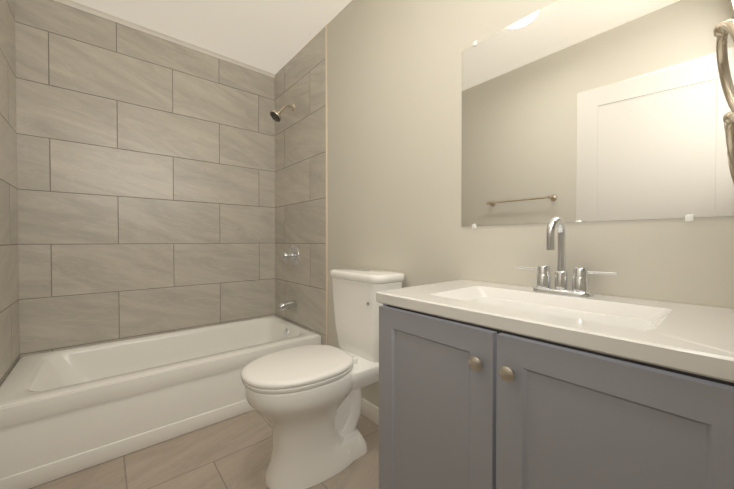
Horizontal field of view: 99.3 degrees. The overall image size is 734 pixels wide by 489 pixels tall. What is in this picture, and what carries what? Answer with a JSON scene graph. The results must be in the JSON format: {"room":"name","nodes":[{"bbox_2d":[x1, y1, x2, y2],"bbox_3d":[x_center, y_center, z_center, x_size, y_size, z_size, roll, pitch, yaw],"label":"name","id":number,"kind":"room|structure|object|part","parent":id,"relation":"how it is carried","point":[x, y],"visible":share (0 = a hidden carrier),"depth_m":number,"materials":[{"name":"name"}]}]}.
{"room":"bathroom","nodes":[
{"label":"bathroom","id":0,"kind":"room"},
{"bbox_2d":[0,0,19,385],"bbox_3d":[-1.743,-0.233,1.412,0.100,2.460,0.830,-1,1,-40],"label":"wall tiles","id":1,"kind":"structure","parent":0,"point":[9,319],"depth_m":1.59,"materials":[{"name":"beige tile"}]},
{"bbox_2d":[15,0,274,357],"bbox_3d":[-1.424,-0.244,2.291,1.722,2.460,0.100,-1,1,-40],"label":"wall","id":2,"kind":"structure","parent":0,"point":[146,181],"depth_m":2.10,"materials":[{"name":"tile"}]},
{"bbox_2d":[54,0,274,77],"bbox_3d":[-1.384,-1.460,2.228,1.522,0.026,0.024,-1,1,-40],"label":"crown molding","id":3,"kind":"structure","parent":2,"relation":"attached to","point":[79,6],"depth_m":2.17,"materials":[{"name":"paint"}]},
{"bbox_2d":[30,410,378,488],"bbox_3d":[-1.008,1.054,0.825,3.000,0.100,2.900,-1,1,-40],"label":"floor","id":4,"kind":"structure","parent":0,"point":[235,452],"depth_m":1.41,"materials":[{"name":"tile"}]},
{"bbox_2d":[0,315,320,488],"bbox_3d":[-1.142,0.810,1.970,1.516,0.360,0.767,-1,1,-40],"label":"bathtub","id":5,"kind":"object","parent":4,"relation":"on","point":[65,412],"visible":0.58,"depth_m":1.57,"materials":[{"name":"ceramic"}]},
{"bbox_2d":[241,268,404,488],"bbox_3d":[-0.208,0.574,1.463,0.730,0.878,0.424,-1,1,-40],"label":"toilet","id":6,"kind":"object","parent":4,"relation":"on","point":[305,401],"visible":0.98,"depth_m":1.34,"materials":[{"name":"ceramic"}]},
{"bbox_3d":[-0.295,0.540,1.388,0.500,0.050,0.385,-1,1,-40],"label":"seat","id":7,"kind":"part","parent":6,"relation":"part of","materials":[{"name":"plastic"}]},
{"bbox_3d":[-0.273,0.781,1.410,0.527,0.432,0.364,-1,1,-40],"label":"bowl","id":8,"kind":"part","parent":6,"relation":"part of","materials":[{"name":"ceramic"}]},
{"bbox_3d":[-0.010,0.157,1.625,0.213,0.040,0.424,-1,1,-40],"label":"lid","id":9,"kind":"part","parent":6,"relation":"part of","materials":[{"name":"ceramic"}]},
{"bbox_2d":[376,216,733,488],"bbox_3d":[0.461,0.460,0.854,0.503,1.087,0.794,-1,1,-40],"label":"bathroom vanity","id":10,"kind":"object","parent":4,"relation":"on","point":[542,384],"visible":1,"depth_m":0.66,"materials":[{"name":"grey paint"}]},
{"bbox_3d":[0.280,0.276,0.698,0.028,0.033,0.107,-1,1,-40],"label":"knob","id":11,"kind":"part","parent":10,"relation":"part of","materials":[{"name":"silver metal"}]},
{"bbox_3d":[0.297,0.537,0.718,0.020,0.668,0.779,-1,1,-40],"label":"door","id":12,"kind":"part","parent":10,"relation":"part of","materials":[{"name":"grey paint"}]},
{"bbox_3d":[0.307,0.546,0.724,0.002,0.708,0.754,-1,1,-40],"label":"frame","id":13,"kind":"part","parent":10,"relation":"part of","materials":[{"name":"grey wood"}]},
{"bbox_3d":[0.531,0.086,0.908,0.248,0.341,0.278,-1,1,-40],"label":"faucet handle","id":14,"kind":"part","parent":10,"relation":"part of","materials":[{"name":"silver metal"}]},
{"bbox_2d":[71,0,351,73],"bbox_3d":[-1.008,-1.506,0.793,3.000,0.100,2.900,-1,1,-40],"label":"ceiling","id":15,"kind":"structure","parent":0,"point":[274,36],"depth_m":2.06,"materials":[{"name":"paint"}]},
{"bbox_2d":[327,0,733,406],"bbox_3d":[0.400,-0.233,1.390,0.100,2.460,1.970,-1,1,-40],"label":"wall","id":16,"kind":"structure","parent":0,"point":[394,120],"depth_m":1.43,"materials":[{"name":"beige paint"}]},
{"bbox_2d":[274,27,325,344],"bbox_3d":[-0.504,-0.246,2.459,0.100,2.460,0.830,-1,1,-40],"label":"wall tiles","id":17,"kind":"structure","parent":16,"relation":"attached to","point":[300,175],"depth_m":2.36,"materials":[{"name":"beige tile"}]},
{"bbox_2d":[270,104,294,121],"bbox_3d":[-0.654,-1.026,2.406,0.185,0.169,0.094,-1,1,-40],"label":"shower head","id":18,"kind":"object","parent":17,"relation":"attached to","point":[275,116],"visible":1,"depth_m":2.38},
{"bbox_2d":[278,300,296,310],"bbox_3d":[-0.622,0.470,2.428,0.132,0.071,0.062,-1,1,-40],"label":"tub spout","id":19,"kind":"object","parent":17,"relation":"attached to","point":[290,304],"visible":1,"depth_m":2.40,"materials":[{"name":"silver metal"}]},
{"bbox_2d":[282,245,298,265],"bbox_3d":[-0.615,0.089,2.448,0.089,0.172,0.172,-1,1,-40],"label":"shower valve","id":20,"kind":"object","parent":17,"relation":"attached to","point":[292,255],"visible":1,"depth_m":2.44,"materials":[{"name":"silver metal"}]},
{"bbox_2d":[325,24,326,344],"bbox_3d":[-0.274,-0.242,2.104,0.006,2.460,0.014,-1,1,-40],"label":"trim","id":21,"kind":"structure","parent":16,"relation":"attached to","point":[326,157],"depth_m":2.10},
{"bbox_2d":[361,398,378,425],"bbox_3d":[0.065,0.946,1.713,0.013,0.095,1.043,-1,1,-40],"label":"baseboard","id":22,"kind":"structure","parent":16,"relation":"attached to","point":[369,411],"depth_m":1.76,"materials":[{"name":"paint"}]},
{"bbox_2d":[461,0,733,227],"bbox_3d":[0.658,-0.437,0.995,0.008,0.751,0.812,-1,1,-40],"label":"mirror","id":23,"kind":"object","parent":16,"relation":"attached to","point":[588,110],"visible":1,"depth_m":0.94,"materials":[{"name":"silver mirror"}]},
{"bbox_3d":[0.384,-0.217,0.153,1.522,2.460,0.100,-1,1,-40],"label":"wall","id":24,"kind":"structure","parent":0,"visible":0},
{"bbox_2d":[713,19,733,172],"bbox_3d":[0.700,-0.252,0.556,0.285,0.327,0.109,-1,1,-40],"label":"rings","id":25,"kind":"object","parent":24,"relation":"attached to","point":[722,30],"visible":1,"depth_m":0.59,"materials":[{"name":"silver metal"}]}
]}

